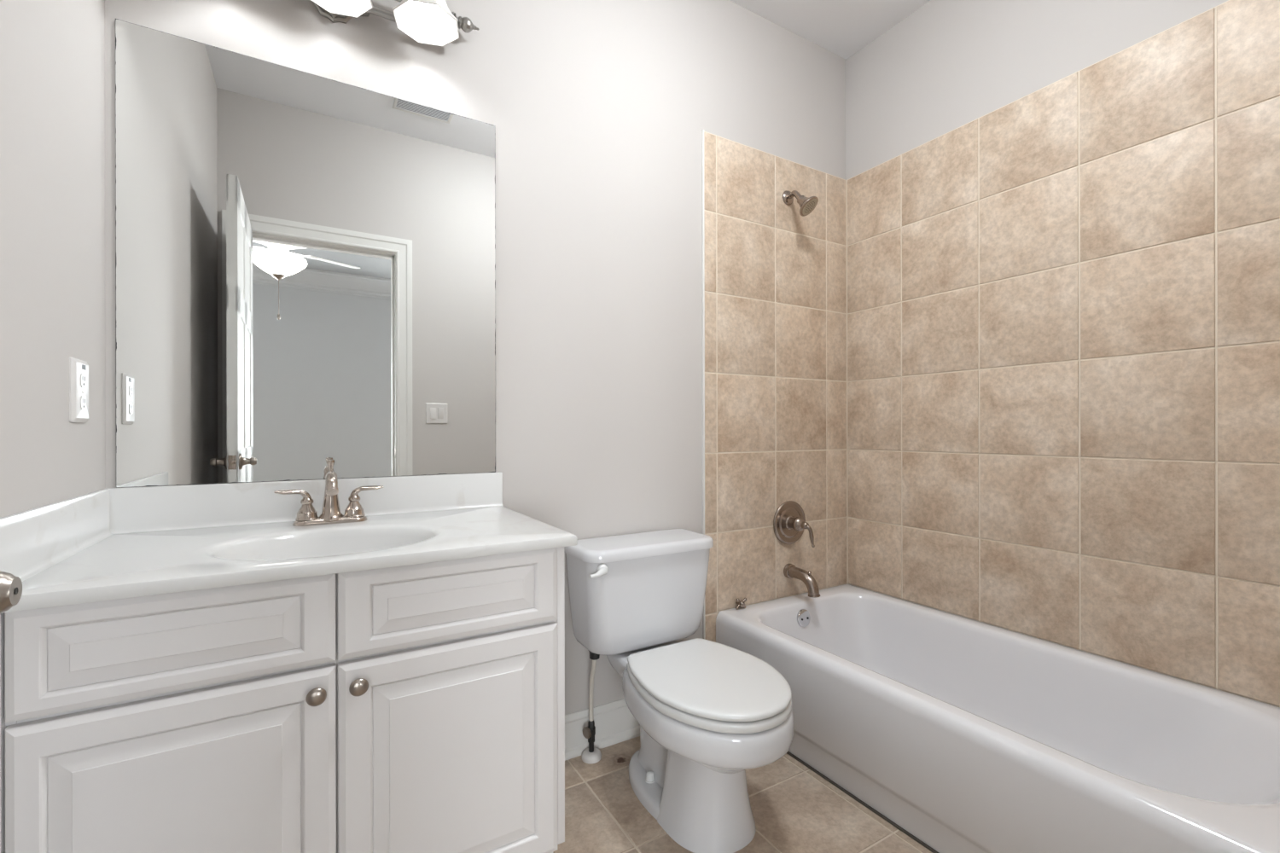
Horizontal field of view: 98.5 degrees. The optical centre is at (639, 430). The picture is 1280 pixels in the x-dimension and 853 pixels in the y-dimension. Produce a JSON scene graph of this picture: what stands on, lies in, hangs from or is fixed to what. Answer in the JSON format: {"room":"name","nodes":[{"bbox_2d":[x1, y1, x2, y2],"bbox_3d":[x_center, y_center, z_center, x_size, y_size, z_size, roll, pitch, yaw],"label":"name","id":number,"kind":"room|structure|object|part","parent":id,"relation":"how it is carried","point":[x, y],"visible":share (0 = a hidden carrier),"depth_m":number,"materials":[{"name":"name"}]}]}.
{"room":"bathroom","nodes":[
{"label":"bathroom","id":0,"kind":"room"},
{"bbox_2d":[0,570,22,613],"bbox_3d":[-0.399,0.024,0.134,0.153,2.086,0.726,0,0,-31],"label":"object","id":1,"kind":"structure","parent":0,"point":[10,585],"depth_m":0.42,"materials":[{"name":"silver metal"}]},
{"bbox_2d":[0,0,105,517],"bbox_3d":[-0.824,-0.313,0.476,0.120,2.785,1.740,0,0,-31],"label":"wall","id":2,"kind":"structure","parent":0,"point":[52,52],"depth_m":0.99,"materials":[{"name":"white paint"}]},
{"bbox_2d":[69,357,88,422],"bbox_3d":[-1.122,-0.079,1.107,0.010,0.126,0.088,0,0,-31],"label":"wall outlet","id":3,"kind":"object","parent":2,"relation":"attached to","point":[78,369],"visible":1,"depth_m":1.09,"materials":[{"name":"white plastic"}]},
{"bbox_2d":[80,373,86,388],"bbox_3d":[-1.120,-0.100,1.109,0.003,0.027,0.031,0,0,-31],"label":"receptacle","id":4,"kind":"object","parent":3,"relation":"attached to","point":[83,376],"depth_m":1.11,"materials":[{"name":"white plastic"}]},
{"bbox_2d":[80,395,86,410],"bbox_3d":[-1.120,-0.055,1.109,0.003,0.027,0.031,0,0,-31],"label":"receptacle","id":5,"kind":"object","parent":3,"relation":"attached to","point":[83,398],"depth_m":1.11,"materials":[{"name":"white plastic"}]},
{"bbox_2d":[104,0,847,715],"bbox_3d":[-0.161,-0.314,1.946,2.760,2.785,0.130,0,0,-31],"label":"wall","id":6,"kind":"structure","parent":0,"point":[671,330],"depth_m":1.98,"materials":[{"name":"white paint"}]},
{"bbox_2d":[105,472,503,534],"bbox_3d":[-0.817,0.183,1.474,0.907,0.104,0.028,0,0,-31],"label":"backsplash","id":7,"kind":"structure","parent":6,"relation":"attached to","point":[148,509],"depth_m":1.40,"materials":[{"name":"stone"}]},
{"bbox_2d":[115,18,495,488],"bbox_3d":[-0.823,-0.406,1.485,0.874,1.072,0.005,0,0,-31],"label":"wall mirror","id":8,"kind":"object","parent":6,"relation":"attached to","point":[305,262],"visible":0.93,"depth_m":1.44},
{"bbox_2d":[310,0,479,46],"bbox_3d":[-0.770,-1.177,1.393,0.760,0.172,0.220,0,0,-31],"label":"vanity light","id":9,"kind":"object","parent":6,"relation":"attached to","point":[426,21],"visible":1,"depth_m":1.50,"materials":[{"name":"white glass"}]},
{"bbox_3d":[-0.758,-1.153,1.372,0.160,0.125,0.160,0,0,-14],"label":"lamp shade","id":10,"kind":"part","parent":9,"relation":"part of","materials":[{"name":"white glass"}]},
{"bbox_3d":[-0.806,-1.145,1.453,0.610,0.023,0.012,0,0,-31],"label":"rail","id":11,"kind":"part","parent":9,"relation":"part of","materials":[{"name":"grey metal"}]},
{"bbox_3d":[-0.573,-1.153,1.482,0.160,0.125,0.160,0,0,-14],"label":"lamp shade","id":12,"kind":"part","parent":9,"relation":"part of","materials":[{"name":"white glass"}]},
{"bbox_3d":[-0.573,-1.173,1.482,0.060,0.096,0.060,0,0,-31],"label":"bulb","id":13,"kind":"part","parent":9,"relation":"part of","materials":[{"name":"white glass"}]},
{"bbox_2d":[564,698,639,761],"bbox_3d":[-0.095,1.011,1.904,0.794,0.134,0.026,0,0,-31],"label":"baseboard","id":14,"kind":"structure","parent":6,"relation":"attached to","point":[614,724],"depth_m":1.88,"materials":[{"name":"white wood"}]},
{"bbox_3d":[0.243,-0.037,2.116,0.007,2.229,0.011,0,0,-31],"label":"edge trim","id":15,"kind":"part","parent":6,"relation":"part of","materials":[{"name":"white paint"}]},
{"bbox_3d":[0.599,-0.036,2.328,0.822,2.227,0.009,0,0,-31],"label":"tile panel","id":16,"kind":"part","parent":6,"relation":"part of","materials":[{"name":"beige tile"}]},
{"bbox_2d":[773,500,814,547],"bbox_3d":[0.664,0.391,2.288,0.184,0.184,0.124,0,0,-31],"label":"shower valve","id":17,"kind":"object","parent":6,"relation":"attached to","point":[789,524],"visible":1,"depth_m":2.31,"materials":[{"name":"silver metal"}]},
{"bbox_3d":[0.694,0.432,2.254,0.039,0.092,0.020,0,0,27],"label":"lever","id":18,"kind":"part","parent":17,"relation":"part of","materials":[{"name":"silver metal"}]},
{"bbox_2d":[782,190,818,216],"bbox_3d":[0.665,-0.947,2.274,0.087,0.138,0.153,0,0,-31],"label":"shower","id":19,"kind":"object","parent":6,"relation":"attached to","point":[807,205],"visible":1,"depth_m":2.25,"materials":[{"name":"silver metal"}]},
{"bbox_3d":[0.645,-0.970,2.296,0.025,0.062,0.093,0,0,-22],"label":"arm","id":20,"kind":"part","parent":19,"relation":"part of","materials":[{"name":"silver metal"}]},
{"bbox_2d":[783,564,820,598],"bbox_3d":[0.671,0.618,2.270,0.062,0.108,0.163,0,0,-31],"label":"tub spout","id":21,"kind":"object","parent":6,"relation":"attached to","point":[790,571],"visible":1,"depth_m":2.24,"materials":[{"name":"silver metal"}]},
{"bbox_2d":[552,736,932,852],"bbox_3d":[0.314,1.127,1.150,2.760,0.100,1.980,0,0,-31],"label":"floor","id":22,"kind":"structure","parent":0,"point":[795,810],"depth_m":1.54,"materials":[{"name":"tile"}]},
{"bbox_2d":[0,546,564,852],"bbox_3d":[-0.678,0.668,1.229,0.889,0.822,0.587,0,0,-31],"label":"vanity cabinet","id":23,"kind":"object","parent":22,"relation":"on","point":[417,708],"visible":0.97,"depth_m":0.97,"materials":[{"name":"white wood"}]},
{"bbox_3d":[-0.731,0.338,0.896,0.414,0.160,0.019,0,0,-31],"label":"drawer","id":24,"kind":"part","parent":23,"relation":"part of","materials":[{"name":"white wood"}]},
{"bbox_3d":[-0.731,0.677,0.896,0.414,0.500,0.019,0,0,-31],"label":"door","id":25,"kind":"part","parent":23,"relation":"part of","materials":[{"name":"white wood"}]},
{"bbox_2d":[0,472,577,612],"bbox_3d":[-0.676,0.244,1.237,0.907,0.226,0.579,0,0,-31],"label":"countertop","id":26,"kind":"structure","parent":23,"relation":"on","point":[107,544],"depth_m":1.20,"materials":[{"name":"stone"}]},
{"bbox_2d":[273,459,383,526],"bbox_3d":[-0.775,0.153,1.385,0.182,0.158,0.164,0,0,11],"label":"sink faucet","id":27,"kind":"object","parent":26,"relation":"on","point":[307,514],"visible":1,"depth_m":1.37,"materials":[{"name":"silver metal"}]},
{"bbox_3d":[-0.844,0.182,1.357,0.093,0.076,0.050,0,0,-31],"label":"handle","id":28,"kind":"part","parent":27,"relation":"part of","materials":[{"name":"silver metal"}]},
{"bbox_3d":[-0.781,0.224,1.395,0.164,0.018,0.062,0,0,-31],"label":"plate","id":29,"kind":"part","parent":27,"relation":"part of","materials":[{"name":"silver metal"}]},
{"bbox_3d":[-0.758,0.160,1.356,0.053,0.119,0.142,0,0,-31],"label":"spout","id":30,"kind":"part","parent":27,"relation":"part of","materials":[{"name":"silver metal"}]},
{"bbox_3d":[-0.791,0.146,1.413,0.018,0.144,0.018,0,0,-31],"label":"lift rod","id":31,"kind":"part","parent":27,"relation":"part of","materials":[{"name":"silver metal"}]},
{"bbox_3d":[-0.718,0.182,1.432,0.093,0.076,0.050,0,0,-31],"label":"handle","id":32,"kind":"part","parent":27,"relation":"part of","materials":[{"name":"silver metal"}]},
{"bbox_3d":[-0.568,0.466,0.968,0.032,0.032,0.025,0,0,-31],"label":"knob","id":33,"kind":"part","parent":23,"relation":"part of","materials":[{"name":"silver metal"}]},
{"bbox_3d":[-0.510,0.465,1.002,0.032,0.032,0.025,0,0,-31],"label":"knob","id":34,"kind":"part","parent":23,"relation":"part of","materials":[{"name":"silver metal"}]},
{"bbox_3d":[-0.367,0.337,1.113,0.424,0.160,0.019,0,0,-31],"label":"drawer","id":35,"kind":"part","parent":23,"relation":"part of","materials":[{"name":"white wood"}]},
{"bbox_3d":[-0.367,0.676,1.113,0.424,0.500,0.019,0,0,-31],"label":"door","id":36,"kind":"part","parent":23,"relation":"part of","materials":[{"name":"white wood"}]},
{"bbox_2d":[581,650,601,764],"bbox_3d":[-0.149,0.885,1.794,0.069,0.386,0.113,0,0,-31],"label":"water supply line","id":37,"kind":"object","parent":22,"relation":"on","point":[590,755],"visible":0.91,"depth_m":1.80,"materials":[{"name":"white plastic"}]},
{"bbox_3d":[-0.168,0.986,1.805,0.037,0.037,0.026,0,0,42],"label":"valve handle","id":38,"kind":"part","parent":37,"relation":"part of","materials":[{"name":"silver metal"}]},
{"bbox_2d":[564,529,793,852],"bbox_3d":[0.131,0.719,1.619,0.490,0.718,0.728,0,0,-31],"label":"toilet","id":39,"kind":"object","parent":22,"relation":"on","point":[707,713],"visible":0.99,"depth_m":1.54,"materials":[{"name":"white ceramic"}]},
{"bbox_3d":[-0.120,0.415,1.627,0.066,0.035,0.027,0,0,-31],"label":"flush lever","id":40,"kind":"part","parent":39,"relation":"part of","materials":[{"name":"white plastic"}]},
{"bbox_3d":[0.003,0.546,1.838,0.462,0.308,0.208,0,0,-31],"label":"tank","id":41,"kind":"part","parent":39,"relation":"part of","materials":[{"name":"white ceramic"}]},
{"bbox_3d":[0.005,0.378,1.834,0.486,0.036,0.230,0,0,-31],"label":"tank lid","id":42,"kind":"part","parent":39,"relation":"part of","materials":[{"name":"white ceramic"}]},
{"bbox_3d":[0.194,0.699,1.513,0.381,0.024,0.472,0,0,-31],"label":"seat","id":43,"kind":"part","parent":39,"relation":"part of","materials":[{"name":"white plastic"}]},
{"bbox_3d":[0.194,0.674,1.513,0.380,0.018,0.471,0,0,-31],"label":"seat lid","id":44,"kind":"part","parent":39,"relation":"part of","materials":[{"name":"white plastic"}]},
{"bbox_2d":[715,584,1279,852],"bbox_3d":[1.008,0.868,1.684,0.765,0.417,1.513,0,0,-31],"label":"bathtub","id":45,"kind":"object","parent":22,"relation":"on","point":[962,735],"depth_m":1.52,"materials":[{"name":"white ceramic"}]},
{"bbox_3d":[0.397,0.683,2.179,0.056,0.046,0.037,0,0,-31],"label":"cross handle","id":46,"kind":"part","parent":45,"relation":"part of","materials":[{"name":"metal"}]},
{"bbox_3d":[0.664,0.762,2.239,0.072,0.072,0.018,0,0,-31],"label":"overflow plate","id":47,"kind":"part","parent":45,"relation":"part of","materials":[{"name":"silver metal"}]},
{"bbox_2d":[729,0,930,59],"bbox_3d":[0.278,-1.758,1.202,2.760,0.100,1.860,0,0,-31],"label":"ceiling","id":48,"kind":"structure","parent":0,"point":[842,28],"depth_m":2.28,"materials":[{"name":"white paint"}]},
{"bbox_2d":[845,0,1279,707],"bbox_3d":[1.443,-0.317,1.822,0.127,2.785,1.740,0,0,-31],"label":"wall","id":49,"kind":"structure","parent":0,"point":[1063,216],"depth_m":1.77,"materials":[{"name":"beige tile"}]}
]}

